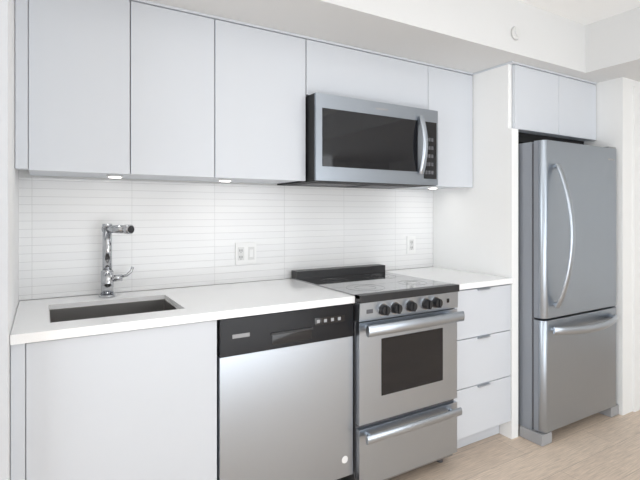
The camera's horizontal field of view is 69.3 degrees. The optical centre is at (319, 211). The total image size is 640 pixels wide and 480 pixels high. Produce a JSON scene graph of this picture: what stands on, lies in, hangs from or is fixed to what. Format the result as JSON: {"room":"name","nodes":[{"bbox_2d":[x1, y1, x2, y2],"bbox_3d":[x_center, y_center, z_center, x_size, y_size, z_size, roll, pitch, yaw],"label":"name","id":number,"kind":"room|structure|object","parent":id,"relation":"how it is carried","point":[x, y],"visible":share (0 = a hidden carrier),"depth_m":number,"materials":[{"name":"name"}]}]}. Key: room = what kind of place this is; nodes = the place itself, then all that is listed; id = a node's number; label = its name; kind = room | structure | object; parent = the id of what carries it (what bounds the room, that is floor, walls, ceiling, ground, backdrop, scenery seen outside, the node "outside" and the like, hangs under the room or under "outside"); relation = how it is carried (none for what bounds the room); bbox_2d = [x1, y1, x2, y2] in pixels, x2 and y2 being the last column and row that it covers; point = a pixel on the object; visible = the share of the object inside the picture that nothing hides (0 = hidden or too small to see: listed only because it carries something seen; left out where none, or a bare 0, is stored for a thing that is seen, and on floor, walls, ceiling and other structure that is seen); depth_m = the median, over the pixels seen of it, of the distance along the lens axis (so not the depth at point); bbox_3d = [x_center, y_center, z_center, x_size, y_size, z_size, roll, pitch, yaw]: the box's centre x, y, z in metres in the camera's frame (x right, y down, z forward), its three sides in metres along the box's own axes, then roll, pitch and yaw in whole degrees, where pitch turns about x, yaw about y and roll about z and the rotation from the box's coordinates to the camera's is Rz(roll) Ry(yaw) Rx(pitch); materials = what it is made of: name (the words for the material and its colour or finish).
{"room":"kitchen","nodes":[
{"label":"kitchen","id":0,"kind":"room"},
{"bbox_2d":[0,0,18,479],"bbox_3d":[-1.130,0.215,1.605,0.120,2.130,0.700,0,0,-31],"label":"wall","id":1,"kind":"structure","parent":0,"point":[9,237],"depth_m":1.33,"materials":[{"name":"paint"}]},
{"bbox_2d":[19,170,431,300],"bbox_3d":[-0.344,0.070,2.551,8.440,2.420,0.120,0,0,-31],"label":"wall","id":2,"kind":"structure","parent":0,"point":[24,173],"depth_m":2.21,"materials":[{"name":"paint"}]},
{"bbox_2d":[15,0,134,178],"bbox_3d":[-1.001,-0.496,1.880,0.381,0.684,0.338,0,0,-31],"label":"upper cabinet","id":3,"kind":"object","parent":2,"relation":"attached to","point":[127,89],"depth_m":1.74,"materials":[{"name":"white"}]},
{"bbox_2d":[107,175,122,177],"bbox_3d":[-0.859,-0.149,1.941,0.064,0.009,0.064,0,0,-31],"label":"recessed light","id":4,"kind":"object","parent":3,"relation":"attached to","point":[115,176],"visible":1,"depth_m":1.92,"materials":[{"name":"white plastic"}]},
{"bbox_2d":[129,0,596,84],"bbox_3d":[0.285,-0.845,2.488,3.212,0.010,0.614,0,0,-31],"label":"trim","id":5,"kind":"structure","parent":3,"relation":"attached to","point":[311,38],"depth_m":2.32,"materials":[{"name":"white"}]},
{"bbox_2d":[131,2,218,180],"bbox_3d":[-0.690,-0.496,2.066,0.343,0.684,0.338,0,0,-31],"label":"upper cabinet","id":6,"kind":"object","parent":2,"relation":"attached to","point":[177,53],"depth_m":1.93,"materials":[{"name":"white"}]},
{"bbox_2d":[19,177,432,299],"bbox_3d":[-0.247,0.112,2.535,2.350,0.513,0.008,0,0,-31],"label":"tile backsplash","id":7,"kind":"structure","parent":2,"relation":"attached to","point":[186,234],"depth_m":2.32,"materials":[{"name":"white tile"}]},
{"bbox_2d":[235,242,255,264],"bbox_3d":[-0.390,0.218,2.438,0.116,0.114,0.010,0,0,-31],"label":"electrical outlet","id":8,"kind":"object","parent":7,"relation":"attached to","point":[245,253],"visible":1,"depth_m":2.44,"materials":[{"name":"white plastic"}]},
{"bbox_2d":[407,236,415,253],"bbox_3d":[0.597,0.214,3.028,0.072,0.114,0.009,0,0,-31],"label":"electrical outlet","id":9,"kind":"object","parent":7,"relation":"attached to","point":[411,244],"visible":1,"depth_m":3.02,"materials":[{"name":"white plastic"}]},
{"bbox_2d":[207,20,310,183],"bbox_3d":[-0.348,-0.496,2.270,0.452,0.684,0.338,0,0,-31],"label":"upper cabinet","id":10,"kind":"object","parent":2,"relation":"attached to","point":[265,76],"depth_m":2.13,"materials":[{"name":"white"}]},
{"bbox_2d":[218,179,231,181],"bbox_3d":[-0.448,-0.149,2.187,0.064,0.009,0.064,0,0,-31],"label":"recessed light","id":11,"kind":"object","parent":10,"relation":"attached to","point":[224,180],"visible":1,"depth_m":2.16,"materials":[{"name":"white plastic"}]},
{"bbox_2d":[311,40,430,109],"bbox_3d":[0.189,-0.702,2.591,0.796,0.272,0.338,0,0,-31],"label":"upper cabinet","id":12,"kind":"object","parent":2,"relation":"attached to","point":[335,70],"depth_m":2.43,"materials":[{"name":"white"}]},
{"bbox_2d":[277,92,437,188],"bbox_3d":[0.223,-0.353,2.535,0.786,0.418,0.470,0,0,-31],"label":"over-the-range microwave","id":13,"kind":"object","parent":12,"relation":"attached to","point":[355,143],"visible":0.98,"depth_m":2.34,"materials":[{"name":"silver metal"}]},
{"bbox_2d":[410,67,472,188],"bbox_3d":[0.692,-0.496,2.891,0.372,0.684,0.338,0,0,-31],"label":"upper cabinet","id":14,"kind":"object","parent":2,"relation":"attached to","point":[451,91],"depth_m":2.76,"materials":[{"name":"white"}]},
{"bbox_2d":[512,65,595,144],"bbox_3d":[1.306,-0.629,3.099,0.832,0.418,0.610,0,0,-31],"label":"upper cabinet","id":15,"kind":"object","parent":2,"relation":"attached to","point":[548,106],"visible":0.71,"depth_m":2.81,"materials":[{"name":"white"}]},
{"bbox_2d":[432,64,517,438],"bbox_3d":[0.946,0.215,2.890,0.058,2.130,0.620,0,0,-31],"label":"wall","id":16,"kind":"structure","parent":0,"point":[475,228],"depth_m":2.73,"materials":[{"name":"paint"}]},
{"bbox_2d":[387,410,639,479],"bbox_3d":[0.917,1.330,0.439,8.440,0.100,5.040,0,0,-31],"label":"floor","id":17,"kind":"structure","parent":0,"point":[597,446],"depth_m":2.42,"materials":[{"name":"brown wood"}]},
{"bbox_2d":[11,320,216,479],"bbox_3d":[-0.819,0.840,1.835,0.646,0.876,0.616,0,0,-31],"label":"base cabinet","id":18,"kind":"object","parent":17,"relation":"on","point":[139,404],"visible":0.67,"depth_m":1.56,"materials":[{"name":"white"}]},
{"bbox_2d":[10,279,354,344],"bbox_3d":[-0.549,0.385,1.984,1.263,0.030,0.625,0,0,-31],"label":"countertop","id":19,"kind":"structure","parent":18,"relation":"on","point":[31,323],"depth_m":1.87,"materials":[{"name":"stone"}]},
{"bbox_2d":[49,299,177,322],"bbox_3d":[-0.800,0.490,1.813,0.474,0.200,0.374,0,0,-31],"label":"sink bowl","id":20,"kind":"object","parent":19,"relation":"in","point":[80,313],"visible":0.1,"depth_m":1.95,"materials":[{"name":"silver metal"}]},
{"bbox_2d":[99,224,133,297],"bbox_3d":[-0.874,0.210,2.006,0.143,0.318,0.149,0,0,-31],"label":"faucet","id":21,"kind":"object","parent":19,"relation":"on","point":[109,278],"visible":1,"depth_m":2.00,"materials":[{"name":"silver metal"}]},
{"bbox_2d":[217,303,352,479],"bbox_3d":[-0.268,0.841,2.144,0.606,0.874,0.617,0,0,-31],"label":"dishwasher","id":22,"kind":"object","parent":17,"relation":"on","point":[285,395],"visible":0.79,"depth_m":1.88,"materials":[{"name":"grey metal"}]},
{"bbox_2d":[291,264,464,479],"bbox_3d":[0.282,0.800,2.421,0.608,0.955,0.702,0,0,-31],"label":"range","id":23,"kind":"object","parent":17,"relation":"on","point":[406,411],"visible":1,"depth_m":2.16,"materials":[{"name":"silver metal"}]},
{"bbox_2d":[454,284,510,448],"bbox_3d":[0.721,0.840,2.747,0.469,0.876,0.630,0,0,-31],"label":"base cabinet","id":24,"kind":"object","parent":17,"relation":"on","point":[483,399],"visible":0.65,"depth_m":2.49,"materials":[{"name":"white"}]},
{"bbox_2d":[385,267,513,289],"bbox_3d":[0.722,0.385,2.742,0.473,0.030,0.625,0,0,-31],"label":"countertop","id":25,"kind":"structure","parent":24,"relation":"on","point":[463,280],"depth_m":2.62,"materials":[{"name":"stone"}]},
{"bbox_2d":[518,140,618,445],"bbox_3d":[1.393,0.435,2.987,0.790,1.686,0.831,0,0,-31],"label":"refrigerator","id":26,"kind":"object","parent":17,"relation":"on","point":[567,317],"visible":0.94,"depth_m":2.64,"materials":[{"name":"grey metal"}]},
{"bbox_2d":[518,0,639,24],"bbox_3d":[0.917,-1.190,0.439,8.440,0.100,5.040,0,0,-31],"label":"ceiling","id":27,"kind":"structure","parent":0,"point":[585,12],"depth_m":2.58,"materials":[{"name":"paint"}]},
{"bbox_2d":[147,0,639,82],"bbox_3d":[2.153,-0.995,1.177,5.320,0.290,4.800,0,0,-31],"label":"wall","id":28,"kind":"structure","parent":27,"relation":"attached to","point":[472,36],"depth_m":2.38,"materials":[{"name":"paint"}]},
{"bbox_2d":[511,27,520,39],"bbox_3d":[1.050,-0.956,2.475,0.072,0.072,0.016,0,0,-31],"label":"sensor","id":29,"kind":"object","parent":28,"relation":"attached to","point":[515,33],"visible":0.9,"depth_m":2.47,"materials":[{"name":"white plastic"}]},
{"bbox_2d":[584,77,639,414],"bbox_3d":[2.556,0.215,3.758,1.983,2.130,0.780,0,0,-31],"label":"wall","id":30,"kind":"structure","parent":0,"point":[613,112],"depth_m":2.94,"materials":[{"name":"paint"}]},
{"bbox_2d":[632,87,639,411],"bbox_3d":[2.039,0.240,2.987,0.070,2.080,0.014,0,0,-31],"label":"door frame","id":31,"kind":"structure","parent":30,"relation":"attached to","point":[635,249],"depth_m":2.97,"materials":[{"name":"paint"}]}
]}

